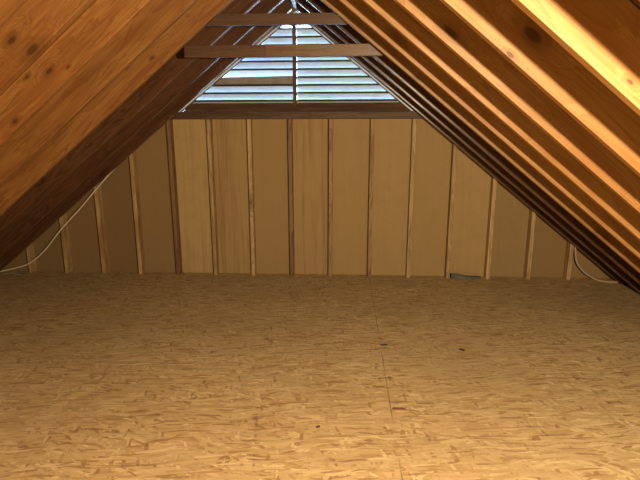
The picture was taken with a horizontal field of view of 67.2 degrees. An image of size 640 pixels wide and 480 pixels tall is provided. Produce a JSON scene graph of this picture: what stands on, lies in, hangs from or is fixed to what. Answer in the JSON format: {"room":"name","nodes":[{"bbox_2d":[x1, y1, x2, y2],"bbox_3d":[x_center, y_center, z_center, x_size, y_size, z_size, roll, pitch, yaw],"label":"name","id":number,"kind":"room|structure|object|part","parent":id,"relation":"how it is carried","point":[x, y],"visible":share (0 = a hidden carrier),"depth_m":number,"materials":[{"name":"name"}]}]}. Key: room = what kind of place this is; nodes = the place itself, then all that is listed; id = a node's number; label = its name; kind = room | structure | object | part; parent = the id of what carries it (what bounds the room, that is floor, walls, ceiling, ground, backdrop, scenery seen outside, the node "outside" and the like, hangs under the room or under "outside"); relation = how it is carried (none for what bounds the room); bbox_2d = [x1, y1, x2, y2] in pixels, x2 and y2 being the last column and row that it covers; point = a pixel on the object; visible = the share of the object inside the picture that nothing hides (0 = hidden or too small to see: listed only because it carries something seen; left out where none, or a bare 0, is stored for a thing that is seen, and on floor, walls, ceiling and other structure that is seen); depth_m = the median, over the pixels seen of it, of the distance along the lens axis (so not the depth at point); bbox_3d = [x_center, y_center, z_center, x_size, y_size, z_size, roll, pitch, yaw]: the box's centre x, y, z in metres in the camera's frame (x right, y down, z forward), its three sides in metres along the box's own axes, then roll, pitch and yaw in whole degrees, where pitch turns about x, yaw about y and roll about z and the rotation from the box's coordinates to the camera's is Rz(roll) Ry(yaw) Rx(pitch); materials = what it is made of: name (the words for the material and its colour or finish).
{"room":"attic","nodes":[
{"label":"attic","id":0,"kind":"room"},
{"bbox_2d":[3,5,611,277],"bbox_3d":[-0.223,-1.019,4.862,7.035,2.828,0.020,1,13,3],"label":"wall","id":1,"kind":"structure","parent":0,"point":[351,137],"depth_m":4.99,"materials":[{"name":"brown wood"}]},
{"bbox_2d":[179,11,412,111],"bbox_3d":[-0.250,-1.722,4.691,2.333,0.918,0.152,1,13,3],"label":"air vent","id":2,"kind":"object","parent":1,"relation":"in","point":[254,84],"visible":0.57,"depth_m":4.71,"materials":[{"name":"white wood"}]},
{"bbox_3d":[-0.820,-1.725,4.709,1.192,0.918,0.110,1,13,3],"label":"raking rail","id":3,"kind":"part","parent":2,"relation":"part of","materials":[{"name":"paint"}]},
{"bbox_3d":[-0.245,-1.700,4.648,0.038,0.773,0.018,1,13,3],"label":"post","id":4,"kind":"part","parent":2,"relation":"part of","materials":[{"name":"brown wood"}]},
{"bbox_3d":[-0.241,-1.306,4.735,2.241,0.085,0.060,1,13,3],"label":"sill","id":5,"kind":"part","parent":2,"relation":"part of","materials":[{"name":"brown wood"}]},
{"bbox_3d":[0.345,-1.714,4.649,1.142,0.918,0.110,1,13,3],"label":"raking rail","id":6,"kind":"part","parent":2,"relation":"part of","materials":[{"name":"paint"}]},
{"bbox_2d":[171,111,424,119],"bbox_3d":[-0.240,-1.234,4.770,2.530,0.068,0.128,1,13,3],"label":"header beam","id":7,"kind":"structure","parent":1,"relation":"attached to","point":[350,114],"depth_m":4.71,"materials":[{"name":"brown wood"}]},
{"bbox_2d":[0,270,639,479],"bbox_3d":[-0.414,1.181,1.530,7.635,0.020,8.027,1,13,3],"label":"floor","id":8,"kind":"structure","parent":0,"point":[112,375],"depth_m":2.96,"materials":[{"name":"beige wood"}]},
{"bbox_2d":[26,242,36,272],"bbox_3d":[-3.135,0.104,5.210,0.039,0.493,0.089,1,13,3],"label":"stud","id":9,"kind":"object","parent":8,"relation":"on","point":[30,250],"visible":0.56,"depth_m":5.21,"materials":[{"name":"brown wood"}]},
{"bbox_2d":[59,212,72,272],"bbox_3d":[-2.731,-0.052,5.154,0.041,0.819,0.089,1,13,3],"label":"stud","id":10,"kind":"object","parent":8,"relation":"on","point":[65,239],"visible":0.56,"depth_m":5.16,"materials":[{"name":"brown wood"}]},
{"bbox_2d":[94,182,109,273],"bbox_3d":[-2.323,-0.207,5.097,0.039,1.146,0.089,1,13,3],"label":"stud","id":11,"kind":"object","parent":8,"relation":"on","point":[98,193],"visible":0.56,"depth_m":5.10,"materials":[{"name":"brown wood"}]},
{"bbox_2d":[129,150,145,273],"bbox_3d":[-1.920,-0.363,5.041,0.041,1.473,0.089,1,13,3],"label":"stud","id":12,"kind":"object","parent":8,"relation":"on","point":[132,158],"visible":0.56,"depth_m":5.04,"materials":[{"name":"brown wood"}]},
{"bbox_2d":[166,119,182,274],"bbox_3d":[-1.512,-0.425,5.006,0.038,1.608,0.089,1,13,3],"label":"stud","id":13,"kind":"object","parent":8,"relation":"on","point":[169,125],"visible":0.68,"depth_m":4.97,"materials":[{"name":"brown wood"}]},
{"bbox_2d":[206,119,219,274],"bbox_3d":[-1.107,-0.421,4.985,0.039,1.608,0.089,1,13,3],"label":"stud","id":14,"kind":"object","parent":8,"relation":"on","point":[209,125],"visible":1,"depth_m":4.95,"materials":[{"name":"brown wood"}]},
{"bbox_2d":[247,119,256,275],"bbox_3d":[-0.702,-0.417,4.964,0.042,1.608,0.089,1,13,3],"label":"stud","id":15,"kind":"object","parent":8,"relation":"on","point":[249,121],"visible":1,"depth_m":4.93,"materials":[{"name":"brown wood"}]},
{"bbox_2d":[288,119,294,275],"bbox_3d":[-0.295,-0.413,4.944,0.038,1.608,0.089,1,13,3],"label":"stud","id":16,"kind":"object","parent":8,"relation":"on","point":[290,121],"visible":1,"depth_m":4.89,"materials":[{"name":"brown wood"}]},
{"bbox_2d":[328,119,332,276],"bbox_3d":[0.109,-0.409,4.923,0.042,1.608,0.089,1,13,3],"label":"stud","id":17,"kind":"object","parent":8,"relation":"on","point":[330,120],"visible":1,"depth_m":4.87,"materials":[{"name":"brown wood"}]},
{"bbox_2d":[367,119,374,276],"bbox_3d":[0.517,-0.405,4.902,0.038,1.608,0.089,1,13,3],"label":"stud","id":18,"kind":"object","parent":8,"relation":"on","point":[372,121],"visible":0.97,"depth_m":4.85,"materials":[{"name":"brown wood"}]},
{"bbox_2d":[392,407,405,410],"bbox_3d":[0.430,0.921,2.629,0.075,0.006,0.024,2,13,7],"label":"wood sliver","id":19,"kind":"object","parent":8,"relation":"on","point":[393,408],"visible":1,"depth_m":2.63,"materials":[{"name":"brown wood"}]},
{"bbox_2d":[405,119,416,277],"bbox_3d":[0.921,-0.401,4.881,0.041,1.608,0.089,1,13,3],"label":"stud","id":20,"kind":"object","parent":8,"relation":"on","point":[414,121],"visible":0.86,"depth_m":4.84,"materials":[{"name":"brown wood"}]},
{"bbox_2d":[444,142,457,277],"bbox_3d":[1.327,-0.386,4.863,0.041,1.586,0.089,1,13,3],"label":"stud","id":21,"kind":"object","parent":8,"relation":"on","point":[454,147],"visible":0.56,"depth_m":4.85,"materials":[{"name":"brown wood"}]},
{"bbox_2d":[450,273,480,278],"bbox_3d":[1.507,0.372,4.983,0.300,0.053,0.066,1,13,3],"label":"scrap","id":22,"kind":"object","parent":8,"relation":"on","point":[453,275],"visible":1,"depth_m":4.97,"materials":[{"name":"grey"}]},
{"bbox_2d":[484,175,496,278],"bbox_3d":[1.734,-0.223,4.878,0.039,1.259,0.089,1,13,3],"label":"stud","id":23,"kind":"object","parent":8,"relation":"on","point":[493,186],"visible":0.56,"depth_m":4.87,"materials":[{"name":"brown wood"}]},
{"bbox_2d":[523,208,535,278],"bbox_3d":[2.142,-0.059,4.892,0.041,0.932,0.089,1,13,3],"label":"stud","id":24,"kind":"object","parent":8,"relation":"on","point":[532,215],"visible":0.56,"depth_m":4.89,"materials":[{"name":"brown wood"}]},
{"bbox_2d":[563,240,573,279],"bbox_3d":[2.546,0.104,4.907,0.041,0.606,0.089,1,13,3],"label":"stud","id":25,"kind":"object","parent":8,"relation":"on","point":[569,246],"visible":0.56,"depth_m":4.91,"materials":[{"name":"brown wood"}]},
{"bbox_2d":[574,246,617,282],"bbox_3d":[2.811,0.220,4.815,0.517,0.420,0.036,2,13,11],"label":"electrical cable","id":26,"kind":"object","parent":8,"relation":"on","point":[577,263],"visible":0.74,"depth_m":4.85,"materials":[{"name":"beige plastic"}]},
{"bbox_2d":[0,0,639,95],"bbox_3d":[-0.418,-0.171,1.203,7.294,2.950,7.977,1,13,3],"label":"ceiling","id":27,"kind":"structure","parent":0,"point":[12,6],"depth_m":2.16,"materials":[{"name":"brown wood"}]},
{"bbox_2d":[0,0,9,9],"bbox_3d":[-2.146,-0.361,1.961,3.491,2.805,0.038,1,13,3],"label":"rafter","id":28,"kind":"object","parent":27,"relation":"attached to","point":[3,3],"visible":1,"depth_m":1.80,"materials":[{"name":"brown wood"}]},
{"bbox_2d":[0,0,93,93],"bbox_3d":[-2.124,-0.449,2.357,3.491,2.805,0.038,1,13,3],"label":"rafter","id":29,"kind":"object","parent":27,"relation":"attached to","point":[36,24],"visible":1,"depth_m":2.18,"materials":[{"name":"brown wood"}]},
{"bbox_2d":[0,0,153,148],"bbox_3d":[-2.103,-0.537,2.753,3.491,2.805,0.038,1,13,3],"label":"rafter","id":30,"kind":"object","parent":27,"relation":"attached to","point":[103,21],"visible":1,"depth_m":2.60,"materials":[{"name":"brown wood"}]},
{"bbox_2d":[0,0,198,186],"bbox_3d":[-2.082,-0.625,3.149,3.491,2.805,0.038,1,13,3],"label":"rafter","id":31,"kind":"object","parent":27,"relation":"attached to","point":[159,16],"visible":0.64,"depth_m":3.02,"materials":[{"name":"brown wood"}]},
{"bbox_2d":[0,0,232,215],"bbox_3d":[-2.061,-0.713,3.545,3.491,2.805,0.038,1,13,3],"label":"rafter","id":32,"kind":"object","parent":27,"relation":"attached to","point":[202,12],"visible":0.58,"depth_m":3.43,"materials":[{"name":"brown wood"}]},
{"bbox_2d":[206,13,345,26],"bbox_3d":[-0.299,-1.501,3.276,0.958,0.070,0.038,1,13,3],"label":"tie","id":33,"kind":"object","parent":32,"relation":"attached to","point":[271,19],"visible":1,"depth_m":3.26,"materials":[{"name":"brown wood"}]},
{"bbox_2d":[184,44,382,57],"bbox_3d":[-0.256,-1.304,3.318,1.372,0.077,0.038,1,13,3],"label":"tie","id":34,"kind":"object","parent":32,"relation":"attached to","point":[286,50],"visible":1,"depth_m":3.30,"materials":[{"name":"brown wood"}]},
{"bbox_2d":[0,0,260,238],"bbox_3d":[-2.040,-0.801,3.942,3.491,2.805,0.038,1,13,3],"label":"rafter","id":35,"kind":"object","parent":27,"relation":"attached to","point":[178,63],"visible":0.58,"depth_m":3.87,"materials":[{"name":"brown wood"}]},
{"bbox_2d":[0,0,283,256],"bbox_3d":[-2.019,-0.889,4.338,3.491,2.805,0.038,1,13,3],"label":"rafter","id":36,"kind":"object","parent":27,"relation":"attached to","point":[234,34],"visible":0.58,"depth_m":4.29,"materials":[{"name":"brown wood"}]},
{"bbox_2d":[0,0,291,270],"bbox_3d":[-1.998,-0.978,4.734,3.491,2.805,0.038,1,13,3],"label":"rafter","id":37,"kind":"object","parent":27,"relation":"attached to","point":[257,32],"visible":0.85,"depth_m":4.71,"materials":[{"name":"brown wood"}]},
{"bbox_2d":[0,167,116,271],"bbox_3d":[-2.500,-0.438,4.960,2.060,1.659,0.065,0,13,2],"label":"electrical cable","id":38,"kind":"object","parent":37,"relation":"attached to","point":[76,212],"visible":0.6,"depth_m":5.05,"materials":[{"name":"beige plastic"}]},
{"bbox_2d":[296,2,628,284],"bbox_3d":[1.529,-0.943,4.553,3.491,2.805,0.038,1,13,3],"label":"rafter","id":39,"kind":"object","parent":27,"relation":"attached to","point":[324,29],"visible":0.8,"depth_m":4.57,"materials":[{"name":"brown wood"}]},
{"bbox_2d":[295,0,639,293],"bbox_3d":[1.508,-0.855,4.157,3.491,2.805,0.038,1,13,3],"label":"rafter","id":40,"kind":"object","parent":27,"relation":"attached to","point":[305,4],"visible":0.42,"depth_m":4.17,"materials":[{"name":"brown wood"}]},
{"bbox_2d":[306,0,639,284],"bbox_3d":[1.487,-0.767,3.761,3.491,2.805,0.038,1,13,3],"label":"rafter","id":41,"kind":"object","parent":27,"relation":"attached to","point":[319,5],"visible":0.42,"depth_m":3.76,"materials":[{"name":"brown wood"}]},
{"bbox_2d":[321,0,639,273],"bbox_3d":[1.465,-0.679,3.365,3.491,2.805,0.038,1,13,3],"label":"rafter","id":42,"kind":"object","parent":27,"relation":"attached to","point":[336,6],"visible":0.42,"depth_m":3.35,"materials":[{"name":"brown wood"}]},
{"bbox_2d":[339,0,639,258],"bbox_3d":[1.444,-0.591,2.969,3.491,2.805,0.038,1,13,3],"label":"rafter","id":43,"kind":"object","parent":27,"relation":"attached to","point":[359,8],"visible":0.42,"depth_m":2.94,"materials":[{"name":"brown wood"}]},
{"bbox_2d":[362,0,639,240],"bbox_3d":[1.423,-0.502,2.573,3.491,2.805,0.038,1,13,3],"label":"rafter","id":44,"kind":"object","parent":27,"relation":"attached to","point":[390,11],"visible":0.58,"depth_m":2.54,"materials":[{"name":"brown wood"}]},
{"bbox_2d":[394,0,639,214],"bbox_3d":[1.402,-0.414,2.176,3.491,2.805,0.038,1,13,3],"label":"rafter","id":45,"kind":"object","parent":27,"relation":"attached to","point":[440,21],"visible":0.58,"depth_m":2.13,"materials":[{"name":"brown wood"}]},
{"bbox_2d":[439,0,639,176],"bbox_3d":[1.381,-0.326,1.780,3.491,2.805,0.038,1,13,3],"label":"rafter","id":46,"kind":"object","parent":27,"relation":"attached to","point":[502,24],"visible":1,"depth_m":1.73,"materials":[{"name":"brown wood"}]},
{"bbox_2d":[511,0,639,115],"bbox_3d":[1.360,-0.238,1.384,3.491,2.805,0.038,1,13,3],"label":"rafter","id":47,"kind":"object","parent":27,"relation":"attached to","point":[603,36],"visible":1,"depth_m":1.32,"materials":[{"name":"brown wood"}]},
{"bbox_3d":[-0.615,0.621,-2.507,7.035,2.828,0.020,1,13,3],"label":"wall","id":48,"kind":"structure","parent":0,"visible":0},
{"bbox_2d":[291,0,295,9],"bbox_3d":[-0.421,-1.468,0.893,0.038,0.186,7.530,1,13,3],"label":"board","id":49,"kind":"object","parent":48,"relation":"attached to","point":[293,2],"visible":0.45,"depth_m":4.37,"materials":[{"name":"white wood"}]}
]}

